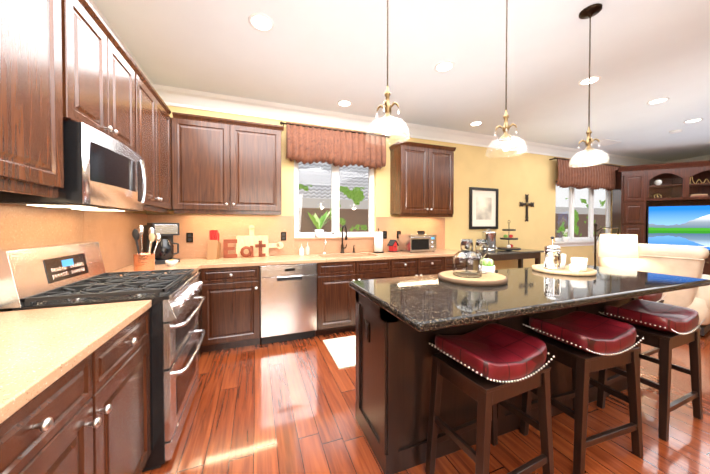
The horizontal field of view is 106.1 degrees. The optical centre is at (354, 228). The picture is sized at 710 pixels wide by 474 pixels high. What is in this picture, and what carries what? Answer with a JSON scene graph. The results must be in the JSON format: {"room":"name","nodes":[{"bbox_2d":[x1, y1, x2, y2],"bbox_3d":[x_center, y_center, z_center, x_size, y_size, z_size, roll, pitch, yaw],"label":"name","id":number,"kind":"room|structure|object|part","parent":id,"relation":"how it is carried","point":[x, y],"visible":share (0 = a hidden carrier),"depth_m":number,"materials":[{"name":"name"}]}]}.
{"room":"kitchen","nodes":[
{"label":"kitchen","id":0,"kind":"room"},
{"bbox_2d":[122,210,145,213],"bbox_3d":[-1.338,-0.122,0.028,0.160,2.850,6.270,0,1,-20],"label":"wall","id":1,"kind":"structure","parent":0,"point":[142,212],"depth_m":2.84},
{"bbox_2d":[0,0,71,191],"bbox_3d":[-1.343,-0.687,0.748,0.325,1.020,0.920,0,1,-20],"label":"upper cabinet","id":2,"kind":"object","parent":1,"relation":"attached to","point":[65,60],"depth_m":1.07,"materials":[{"name":"brown wood"}]},
{"bbox_2d":[68,0,139,154],"bbox_3d":[-1.643,-0.868,1.558,0.325,0.680,0.771,0,1,-20],"label":"upper cabinet","id":3,"kind":"object","parent":1,"relation":"attached to","point":[104,80],"depth_m":1.54,"materials":[{"name":"brown wood"}]},
{"bbox_2d":[0,120,146,211],"bbox_3d":[-1.597,-0.324,1.603,0.439,0.399,0.754,0,1,-20],"label":"over-the-range microwave","id":4,"kind":"object","parent":3,"relation":"attached to","point":[102,170],"visible":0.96,"depth_m":1.39,"materials":[{"name":"silver metal"}]},
{"bbox_2d":[30,205,100,209],"bbox_3d":[-1.561,-0.121,1.438,0.200,0.002,0.180,0,1,-20],"label":"light","id":5,"kind":"object","parent":4,"relation":"attached to","point":[58,206],"depth_m":1.41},
{"bbox_2d":[87,209,121,210],"bbox_3d":[-1.679,-0.125,1.757,0.200,0.002,0.180,0,1,-20],"label":"light","id":6,"kind":"object","parent":4,"relation":"attached to","point":[101,209],"depth_m":1.79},
{"bbox_2d":[89,0,156,91],"bbox_3d":[-1.206,-1.462,0.053,0.118,0.169,6.060,0,1,-20],"label":"crown molding","id":7,"kind":"structure","parent":1,"relation":"attached to","point":[99,12],"depth_m":2.19,"materials":[{"name":"white"}]},
{"bbox_2d":[140,70,171,211],"bbox_3d":[-1.930,-0.709,2.336,0.325,1.020,0.846,0,1,-20],"label":"upper cabinet","id":8,"kind":"object","parent":1,"relation":"attached to","point":[155,141],"depth_m":2.36,"materials":[{"name":"brown wood"}]},
{"bbox_2d":[146,105,622,272],"bbox_3d":[2.590,-0.189,4.917,10.920,2.850,0.160,0,1,-20],"label":"wall","id":9,"kind":"structure","parent":0,"point":[514,179],"depth_m":4.82,"materials":[{"name":"yellow paint"}]},
{"bbox_2d":[0,204,444,272],"bbox_3d":[0.345,0.108,1.607,4.089,0.514,4.620,0,1,-20],"label":"backsplash panel","id":10,"kind":"object","parent":9,"relation":"attached to","point":[21,226],"visible":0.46,"depth_m":3.06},
{"bbox_2d":[186,233,192,242],"bbox_3d":[-1.943,0.100,3.138,0.070,0.115,0.008,0,1,-20],"label":"electrical outlet plate","id":11,"kind":"object","parent":10,"relation":"attached to","point":[189,237],"depth_m":3.13,"materials":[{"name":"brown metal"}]},
{"bbox_2d":[281,232,285,240],"bbox_3d":[-0.939,0.095,3.509,0.070,0.115,0.008,0,1,-20],"label":"electrical outlet plate","id":12,"kind":"object","parent":10,"relation":"attached to","point":[283,234],"depth_m":3.51,"materials":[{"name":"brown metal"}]},
{"bbox_2d":[383,231,386,238],"bbox_3d":[0.449,0.088,4.022,0.070,0.115,0.008,0,1,-20],"label":"electrical outlet plate","id":13,"kind":"object","parent":10,"relation":"attached to","point":[384,232],"depth_m":4.02,"materials":[{"name":"brown plastic"}]},
{"bbox_2d":[170,112,283,214],"bbox_3d":[-1.448,-0.700,3.137,1.165,1.060,0.357,0,1,-20],"label":"upper cabinet","id":14,"kind":"object","parent":9,"relation":"attached to","point":[224,166],"visible":1,"depth_m":2.98,"materials":[{"name":"brown wood"}]},
{"bbox_2d":[294,160,373,237],"bbox_3d":[-0.285,-0.465,3.867,1.200,1.170,0.070,0,1,-20],"label":"kitchen window","id":15,"kind":"structure","parent":9,"relation":"in","point":[335,216],"depth_m":3.84,"materials":[{"name":"white plastic"}]},
{"bbox_2d":[308,208,336,237],"bbox_3d":[-0.474,-0.094,3.732,0.432,0.422,0.225,0,1,-20],"label":"potted plant","id":16,"kind":"object","parent":15,"relation":"on","point":[318,223],"visible":0.98,"depth_m":3.67,"materials":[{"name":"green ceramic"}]},
{"bbox_2d":[280,121,389,169],"bbox_3d":[-0.233,-1.114,3.689,1.564,0.518,0.161,0,1,-20],"label":"valance","id":17,"kind":"object","parent":9,"relation":"attached to","point":[307,143],"visible":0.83,"depth_m":3.61,"materials":[{"name":"brown fabric"}]},
{"bbox_2d":[153,84,664,165],"bbox_3d":[2.638,-1.527,4.769,10.600,0.169,0.118,0,1,-20],"label":"crown molding","id":18,"kind":"structure","parent":9,"relation":"attached to","point":[188,98],"depth_m":3.69,"materials":[{"name":"white"}]},
{"bbox_2d":[389,141,455,216],"bbox_3d":[1.031,-0.712,4.053,0.980,1.060,0.357,0,1,-20],"label":"upper cabinet","id":19,"kind":"object","parent":9,"relation":"attached to","point":[421,179],"visible":1,"depth_m":3.91,"materials":[{"name":"brown wood"}]},
{"bbox_2d":[469,187,498,228],"bbox_3d":[2.268,-0.361,4.691,0.640,0.720,0.030,0,1,-20],"label":"picture frame","id":20,"kind":"object","parent":9,"relation":"attached to","point":[483,208],"visible":0.98,"depth_m":4.69,"materials":[{"name":"black"}]},
{"bbox_2d":[519,194,533,221],"bbox_3d":[3.262,-0.401,5.058,0.390,0.522,0.030,0,1,-20],"label":"wall art","id":21,"kind":"object","parent":9,"relation":"attached to","point":[527,204],"visible":1,"depth_m":5.05,"materials":[{"name":"grey metal"}]},
{"bbox_2d":[553,180,610,246],"bbox_3d":[4.929,-0.320,5.740,2.060,1.350,0.175,0,1,-20],"label":"living room window","id":22,"kind":"structure","parent":9,"relation":"in","point":[588,240],"depth_m":5.76,"materials":[{"name":"white plastic"}]},
{"bbox_2d":[562,229,568,241],"bbox_3d":[4.304,0.127,5.470,0.165,0.261,0.120,0,1,-20],"label":"flowers","id":23,"kind":"object","parent":22,"relation":"on","point":[565,239],"visible":1,"depth_m":5.45,"materials":[{"name":"white plant"}]},
{"bbox_2d":[549,157,620,190],"bbox_3d":[4.832,-1.104,5.561,2.144,0.589,0.161,0,1,-20],"label":"valance","id":24,"kind":"object","parent":9,"relation":"attached to","point":[599,175],"visible":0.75,"depth_m":5.46,"materials":[{"name":"brown fabric"}]},
{"bbox_2d":[665,155,709,162],"bbox_3d":[8.626,-1.512,3.687,0.118,0.169,6.060,0,1,-20],"label":"crown molding","id":25,"kind":"structure","parent":9,"relation":"attached to","point":[701,158],"depth_m":6.09,"materials":[{"name":"white"}]},
{"bbox_2d":[93,0,709,161],"bbox_3d":[3.710,-1.632,1.868,10.920,0.120,6.620,0,1,-20],"label":"ceiling","id":26,"kind":"structure","parent":0,"point":[327,55],"depth_m":2.50,"materials":[{"name":"white paint"}]},
{"bbox_2d":[248,13,274,31],"bbox_3d":[-0.712,-1.569,2.036,0.188,0.009,0.188,1,1,43],"label":"recessed light","id":27,"kind":"object","parent":26,"relation":"in","point":[260,22],"depth_m":2.03,"materials":[{"name":"white glass"}]},
{"bbox_2d":[337,100,351,106],"bbox_3d":[-0.132,-1.588,3.380,0.188,0.009,0.188,1,1,43],"label":"recessed light","id":28,"kind":"object","parent":26,"relation":"in","point":[343,103],"depth_m":3.38,"materials":[{"name":"white"}]},
{"bbox_2d":[366,0,409,144],"bbox_3d":[0.167,-1.014,1.366,0.232,1.101,0.232,0,1,-20],"label":"pendant light","id":29,"kind":"object","parent":26,"relation":"hanging from","point":[387,107],"depth_m":1.36,"materials":[{"name":"white glass"}]},
{"bbox_3d":[0.167,-0.513,1.373,0.232,0.099,0.232,0,1,-20],"label":"pendant light shade","id":30,"kind":"part","parent":29,"relation":"part of","materials":[{"name":"white glass"}]},
{"bbox_2d":[434,61,454,72],"bbox_3d":[0.870,-1.577,2.599,0.188,0.009,0.188,1,1,43],"label":"recessed light","id":31,"kind":"object","parent":26,"relation":"in","point":[444,66],"depth_m":2.59,"materials":[{"name":"white"}]},
{"bbox_2d":[469,121,482,125],"bbox_3d":[1.836,-1.597,4.054,0.188,0.009,0.188,0,1,-29],"label":"recessed light","id":32,"kind":"object","parent":26,"relation":"in","point":[476,123],"depth_m":4.04,"materials":[{"name":"white"}]},
{"bbox_2d":[486,0,527,157],"bbox_3d":[0.936,-1.018,1.651,0.232,1.101,0.232,0,1,-20],"label":"pendant light","id":33,"kind":"object","parent":26,"relation":"hanging from","point":[505,128],"depth_m":1.65,"materials":[{"name":"white glass"}]},
{"bbox_3d":[0.936,-0.517,1.657,0.232,0.099,0.232,0,1,-20],"label":"pendant light shade","id":34,"kind":"part","parent":33,"relation":"part of","materials":[{"name":"white glass"}]},
{"bbox_2d":[568,3,608,166],"bbox_3d":[1.696,-1.022,1.931,0.232,1.101,0.232,0,1,-20],"label":"pendant light","id":35,"kind":"object","parent":26,"relation":"hanging from","point":[590,11],"depth_m":1.93,"materials":[{"name":"white glass"}]},
{"bbox_3d":[1.696,-0.521,1.938,0.232,0.099,0.232,0,1,-20],"label":"pendant light shade","id":36,"kind":"part","parent":35,"relation":"part of","materials":[{"name":"white glass"}]},
{"bbox_2d":[578,76,600,85],"bbox_3d":[2.504,-1.580,2.852,0.188,0.009,0.188,0,1,-29],"label":"recessed light","id":37,"kind":"object","parent":26,"relation":"in","point":[593,79],"depth_m":2.84,"materials":[{"name":"white"}]},
{"bbox_2d":[592,139,620,145],"bbox_3d":[4.646,-1.606,4.960,0.500,0.015,0.250,0,1,-20],"label":"ceiling vent","id":38,"kind":"object","parent":26,"relation":"in","point":[604,142],"visible":0.92,"depth_m":4.93,"materials":[{"name":"white metal"}]},
{"bbox_2d":[647,97,669,104],"bbox_3d":[3.761,-1.587,3.316,0.188,0.009,0.188,0,1,-29],"label":"recessed light","id":39,"kind":"object","parent":26,"relation":"in","point":[659,100],"depth_m":3.31,"materials":[{"name":"white"}]},
{"bbox_2d":[669,129,681,133],"bbox_3d":[5.240,-1.589,4.364,0.140,0.033,0.140,0,1,-20],"label":"recessed light","id":40,"kind":"object","parent":26,"relation":"attached to","point":[675,131],"visible":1,"depth_m":4.34,"materials":[{"name":"white"}]},
{"bbox_2d":[683,118,702,122],"bbox_3d":[4.991,-1.595,3.941,0.188,0.009,0.188,0,1,-29],"label":"recessed light","id":41,"kind":"object","parent":26,"relation":"in","point":[698,119],"depth_m":3.93,"materials":[{"name":"white"}]},
{"bbox_2d":[141,330,709,473],"bbox_3d":[3.710,1.337,1.909,10.920,0.120,6.620,0,1,-20],"label":"floor","id":42,"kind":"structure","parent":0,"point":[285,407],"depth_m":1.72,"materials":[{"name":"brown wood"}]},
{"bbox_2d":[0,309,150,473],"bbox_3d":[-1.185,0.854,0.810,0.620,0.874,1.037,0,1,-20],"label":"base cabinet","id":43,"kind":"object","parent":42,"relation":"on","point":[90,414],"visible":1,"depth_m":0.89,"materials":[{"name":"brown wood"}]},
{"bbox_2d":[0,300,151,423],"bbox_3d":[-0.916,0.408,0.069,0.645,0.039,2.601,0,1,-20],"label":"countertop","id":44,"kind":"structure","parent":43,"relation":"on","point":[43,349],"depth_m":0.91,"materials":[{"name":"beige stone"}]},
{"bbox_2d":[0,241,205,471],"bbox_3d":[-1.424,0.685,1.681,0.788,1.190,0.754,0,1,-20],"label":"range","id":45,"kind":"object","parent":42,"relation":"on","point":[55,275],"visible":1,"depth_m":1.45,"materials":[{"name":"silver metal"}]},
{"bbox_2d":[198,266,259,352],"bbox_3d":[-1.381,0.824,3.009,0.578,0.874,0.652,0,1,-20],"label":"base cabinet","id":46,"kind":"object","parent":42,"relation":"on","point":[229,314],"visible":0.98,"depth_m":2.74,"materials":[{"name":"brown wood"}]},
{"bbox_2d":[107,265,203,276],"bbox_3d":[-1.718,0.377,2.261,0.660,0.039,0.531,0,1,-20],"label":"countertop","id":47,"kind":"structure","parent":46,"relation":"on","point":[129,268],"depth_m":2.46,"materials":[{"name":"beige stone"}]},
{"bbox_2d":[132,225,160,273],"bbox_3d":[-1.727,0.162,2.196,0.187,0.390,0.148,0,1,-20],"label":"utensil crock","id":48,"kind":"object","parent":47,"relation":"on","point":[142,261],"visible":0.85,"depth_m":2.15,"materials":[{"name":"orange ceramic"}]},
{"bbox_2d":[260,263,316,343],"bbox_3d":[-0.821,0.822,3.214,0.605,0.871,0.626,0,1,-20],"label":"dishwasher","id":49,"kind":"object","parent":42,"relation":"on","point":[288,302],"visible":0.96,"depth_m":2.94,"materials":[{"name":"silver metal"}]},
{"bbox_2d":[323,335,355,368],"bbox_3d":[0.159,1.258,2.861,0.880,0.011,0.630,0,1,-20],"label":"rug","id":50,"kind":"object","parent":42,"relation":"on","point":[342,351],"visible":0.29,"depth_m":2.75,"materials":[{"name":"white fabric"}]},
{"bbox_2d":[315,259,389,335],"bbox_3d":[-0.091,0.818,3.486,0.943,0.874,0.652,0,1,-20],"label":"base cabinet","id":51,"kind":"object","parent":42,"relation":"on","point":[336,302],"visible":0.65,"depth_m":3.15,"materials":[{"name":"brown wood"}]},
{"bbox_2d":[133,249,458,268],"bbox_3d":[-0.318,0.443,3.411,4.085,0.202,0.655,0,1,-20],"label":"countertop","id":52,"kind":"structure","parent":51,"relation":"on","point":[222,262],"depth_m":3.15,"materials":[{"name":"beige stone"}]},
{"bbox_2d":[143,223,179,264],"bbox_3d":[-2.001,0.143,2.783,0.266,0.413,0.262,1,1,35],"label":"coffee maker","id":53,"kind":"object","parent":52,"relation":"on","point":[164,251],"visible":0.81,"depth_m":2.70,"materials":[{"name":"black plastic"}]},
{"bbox_2d":[165,260,177,265],"bbox_3d":[-1.763,0.323,2.569,0.110,0.058,0.110,0,1,-20],"label":"bowl","id":54,"kind":"object","parent":52,"relation":"on","point":[171,262],"visible":1,"depth_m":2.54,"materials":[{"name":"white ceramic"}]},
{"bbox_2d":[207,230,220,259],"bbox_3d":[-1.637,0.180,3.099,0.100,0.330,0.170,0,1,-10],"label":"knife block","id":55,"kind":"object","parent":52,"relation":"on","point":[214,248],"visible":1,"depth_m":3.07,"materials":[{"name":"brown wood"}]},
{"bbox_2d":[223,239,265,257],"bbox_3d":[-1.331,0.233,3.238,0.475,0.221,0.041,0,1,-20],"label":"eat sign","id":56,"kind":"object","parent":52,"relation":"on","point":[260,245],"visible":1,"depth_m":3.21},
{"bbox_2d":[236,225,283,256],"bbox_3d":[-1.197,0.145,3.378,0.565,0.393,0.072,0,1,-20],"label":"cutting board","id":57,"kind":"object","parent":52,"relation":"on","point":[251,239],"visible":0.9,"depth_m":3.34,"materials":[{"name":"brown wood"}]},
{"bbox_2d":[299,244,305,254],"bbox_3d":[-0.698,0.267,3.495,0.058,0.146,0.058,0,1,25],"label":"soap bottle","id":58,"kind":"object","parent":52,"relation":"on","point":[301,251],"depth_m":3.48,"materials":[{"name":"beige plastic"}]},
{"bbox_2d":[306,242,309,254],"bbox_3d":[-0.630,0.256,3.541,0.058,0.166,0.058,0,1,25],"label":"soap bottle","id":59,"kind":"object","parent":52,"relation":"on","point":[307,250],"depth_m":3.52,"materials":[{"name":"beige plastic"}]},
{"bbox_2d":[340,225,346,252],"bbox_3d":[-0.129,0.140,3.657,0.101,0.395,0.216,0,1,-20],"label":"bronze faucet","id":60,"kind":"object","parent":52,"relation":"on","point":[342,246],"visible":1,"depth_m":3.71,"materials":[{"name":"brown metal"}]},
{"bbox_2d":[373,228,383,252],"bbox_3d":[0.335,0.162,3.812,0.148,0.347,0.150,0,1,-20],"label":"paper towel holder","id":61,"kind":"object","parent":52,"relation":"on","point":[378,241],"visible":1,"depth_m":3.76,"materials":[{"name":"white paper"}]},
{"bbox_2d":[387,239,398,251],"bbox_3d":[0.559,0.245,3.928,0.130,0.178,0.110,-1,1,-40],"label":"birdhouse","id":62,"kind":"object","parent":52,"relation":"on","point":[393,244],"visible":1,"depth_m":3.90,"materials":[{"name":"red wood"}]},
{"bbox_2d":[399,234,435,252],"bbox_3d":[0.935,0.208,3.977,0.440,0.250,0.367,0,1,-20],"label":"toaster oven","id":63,"kind":"object","parent":52,"relation":"on","point":[410,243],"visible":1,"depth_m":3.85,"materials":[{"name":"silver metal"}]},
{"bbox_2d":[390,257,445,277],"bbox_3d":[0.731,0.813,3.807,0.818,0.874,0.620,0,1,-20],"label":"base cabinet","id":64,"kind":"object","parent":42,"relation":"on","point":[408,267],"depth_m":3.50,"materials":[{"name":"brown wood"}]},
{"bbox_2d":[446,256,452,270],"bbox_3d":[1.347,0.810,4.034,0.495,0.874,0.620,0,1,-20],"label":"base cabinet","id":65,"kind":"object","parent":42,"relation":"on","point":[449,259],"depth_m":3.69,"materials":[{"name":"brown wood"}]},
{"bbox_2d":[425,323,554,473],"bbox_3d":[0.673,0.915,1.350,0.510,0.738,0.362,0,1,-24],"label":"stool","id":66,"kind":"object","parent":42,"relation":"on","point":[488,367],"visible":1,"depth_m":1.27,"materials":[{"name":"red leather"}]},
{"bbox_2d":[355,291,637,473],"bbox_3d":[1.152,0.831,1.984,2.286,0.888,0.456,0,1,-20],"label":"kitchen island","id":67,"kind":"object","parent":42,"relation":"on","point":[394,358],"visible":0.4,"depth_m":1.51,"materials":[{"name":"brown wood"}]},
{"bbox_2d":[349,264,709,331],"bbox_3d":[1.204,0.369,1.817,2.355,0.040,0.830,0,1,-20],"label":"island countertop","id":68,"kind":"structure","parent":67,"relation":"on","point":[423,303],"depth_m":1.49,"materials":[{"name":"stone"}]},
{"bbox_2d":[438,270,507,285],"bbox_3d":[0.801,0.330,1.832,0.452,0.034,0.416,0,1,-20],"label":"board","id":69,"kind":"object","parent":68,"relation":"on","point":[491,279],"visible":0.77,"depth_m":1.70,"materials":[{"name":"beige wood"}]},
{"bbox_2d":[453,245,481,277],"bbox_3d":[0.758,0.208,1.804,0.184,0.207,0.184,0,1,-20],"label":"glass cloche","id":70,"kind":"object","parent":69,"relation":"on","point":[467,263],"visible":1,"depth_m":1.73,"materials":[{"name":"clear glass"}]},
{"bbox_2d":[460,239,488,272],"bbox_3d":[0.855,0.193,1.915,0.186,0.236,0.085,0,1,17],"label":"glasses","id":71,"kind":"object","parent":69,"relation":"on","point":[481,246],"visible":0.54,"depth_m":1.89,"materials":[{"name":"clear glass"}]},
{"bbox_2d":[483,258,494,272],"bbox_3d":[1.001,0.283,2.012,0.100,0.123,0.100,0,1,-20],"label":"succulent pot","id":72,"kind":"object","parent":69,"relation":"on","point":[488,265],"visible":0.81,"depth_m":1.98,"materials":[{"name":"white ceramic"}]},
{"bbox_2d":[532,264,596,275],"bbox_3d":[1.673,0.328,2.155,0.410,0.030,0.410,0,1,-20],"label":"round tray","id":73,"kind":"object","parent":68,"relation":"on","point":[564,271],"visible":0.79,"depth_m":2.04,"materials":[{"name":"brown wood"}]},
{"bbox_2d":[544,236,560,270],"bbox_3d":[1.604,0.194,2.149,0.155,0.270,0.106,0,1,-20],"label":"press","id":74,"kind":"object","parent":73,"relation":"on","point":[552,256],"visible":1,"depth_m":2.11,"materials":[{"name":"clear glass"}]},
{"bbox_2d":[561,254,565,268],"bbox_3d":[1.708,0.269,2.242,0.103,0.120,0.122,1,1,34],"label":"mug","id":75,"kind":"object","parent":73,"relation":"on","point":[563,256],"depth_m":2.19,"materials":[{"name":"white ceramic"}]},
{"bbox_2d":[564,262,584,271],"bbox_3d":[1.689,0.301,2.054,0.070,0.060,0.068,0,1,-20],"label":"mug","id":76,"kind":"object","parent":73,"relation":"on","point":[577,264],"depth_m":2.06,"materials":[{"name":"white ceramic"}]},
{"bbox_2d":[571,257,587,270],"bbox_3d":[1.783,0.280,2.126,0.103,0.100,0.121,1,1,34],"label":"mug","id":77,"kind":"object","parent":73,"relation":"on","point":[573,259],"depth_m":2.08,"materials":[{"name":"white ceramic"}]},
{"bbox_2d":[473,249,543,267],"bbox_3d":[2.587,0.805,4.578,1.290,0.869,0.460,0,1,-20],"label":"console table","id":78,"kind":"object","parent":42,"relation":"on","point":[519,255],"visible":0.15,"depth_m":4.43,"materials":[{"name":"wood"}]},
{"bbox_2d":[482,229,496,251],"bbox_3d":[2.239,0.184,4.429,0.220,0.375,0.262,0,1,-20],"label":"dispenser","id":79,"kind":"object","parent":78,"relation":"on","point":[489,235],"visible":0.83,"depth_m":4.36,"materials":[{"name":"silver metal"}]},
{"bbox_2d":[497,220,520,250],"bbox_3d":[2.654,0.107,4.604,0.352,0.524,0.352,0,1,-20],"label":"tiered tray","id":80,"kind":"object","parent":78,"relation":"on","point":[510,247],"visible":1,"depth_m":4.54,"materials":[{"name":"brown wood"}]},
{"bbox_2d":[520,311,643,473],"bbox_3d":[1.331,0.912,1.589,0.510,0.738,0.362,0,1,-17],"label":"stool","id":81,"kind":"object","parent":42,"relation":"on","point":[583,345],"visible":0.96,"depth_m":1.48,"materials":[{"name":"brown wood"}]},
{"bbox_2d":[594,223,618,265],"bbox_3d":[3.213,0.589,3.544,0.348,1.329,0.288,0,1,-20],"label":"lamp stand","id":82,"kind":"object","parent":42,"relation":"on","point":[595,233],"visible":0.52,"depth_m":3.52,"materials":[{"name":"brown metal"}]},
{"bbox_2d":[598,233,637,258],"bbox_3d":[3.416,0.211,3.469,0.370,0.310,0.370,0,1,-20],"label":"lampshade","id":83,"kind":"object","parent":82,"relation":"attached to","point":[621,246],"visible":1,"depth_m":3.34,"materials":[{"name":"beige fabric"}]},
{"bbox_2d":[597,299,704,441],"bbox_3d":[2.042,0.908,1.857,0.523,0.738,0.381,0,1,-20],"label":"stool","id":84,"kind":"object","parent":42,"relation":"on","point":[665,329],"visible":0.96,"depth_m":1.75,"materials":[{"name":"brown wood"}]},
{"bbox_2d":[593,242,709,335],"bbox_3d":[4.060,0.703,3.624,1.108,1.041,1.070,0,1,-30],"label":"recliner chair","id":85,"kind":"object","parent":42,"relation":"on","point":[682,260],"visible":0.46,"depth_m":3.14,"materials":[{"name":"beige leather"}]},
{"bbox_2d":[638,293,666,358],"bbox_3d":[2.558,0.899,2.511,0.510,0.738,0.362,0,1,-23],"label":"stool","id":86,"kind":"object","parent":42,"relation":"on","point":[658,297],"visible":0.1,"depth_m":2.36,"materials":[{"name":"red leather"}]},
{"bbox_2d":[612,160,709,274],"bbox_3d":[6.744,-0.028,5.219,2.560,2.520,0.460,0,1,25],"label":"entertainment center","id":87,"kind":"object","parent":42,"relation":"on","point":[636,190],"depth_m":5.44,"materials":[{"name":"brown wood"}]},
{"bbox_2d":[654,180,661,184],"bbox_3d":[6.221,-0.950,5.480,0.109,0.134,0.109,0,1,-20],"label":"decor","id":88,"kind":"object","parent":87,"relation":"on","point":[659,182],"depth_m":5.45,"materials":[{"name":"white ceramic"}]},
{"bbox_2d":[646,205,709,254],"bbox_3d":[6.723,0.011,5.174,1.560,0.958,0.240,0,1,25],"label":"tv","id":89,"kind":"object","parent":87,"relation":"attached to","point":[688,225],"visible":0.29,"depth_m":5.29,"materials":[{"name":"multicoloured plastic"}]},
{"bbox_2d":[689,194,707,196],"bbox_3d":[6.708,-0.636,5.260,0.260,0.083,0.200,0,1,25],"label":"books","id":90,"kind":"object","parent":87,"relation":"on","point":[698,195],"visible":0.41,"depth_m":5.17,"materials":[{"name":"brown paper"}]},
{"bbox_2d":[690,176,709,183],"bbox_3d":[6.741,-0.966,5.196,0.330,0.167,0.020,0,1,25],"label":"decoration","id":91,"kind":"object","parent":87,"relation":"on","point":[697,180],"visible":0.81,"depth_m":5.22,"materials":[{"name":"gold metal"}]},
{"label":"outside","id":92,"kind":"structure","parent":0,"visible":0},
{"bbox_2d":[298,162,605,237],"bbox_3d":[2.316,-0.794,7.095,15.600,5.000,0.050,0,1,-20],"label":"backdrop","id":93,"kind":"structure","parent":92,"point":[363,203],"depth_m":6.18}
]}

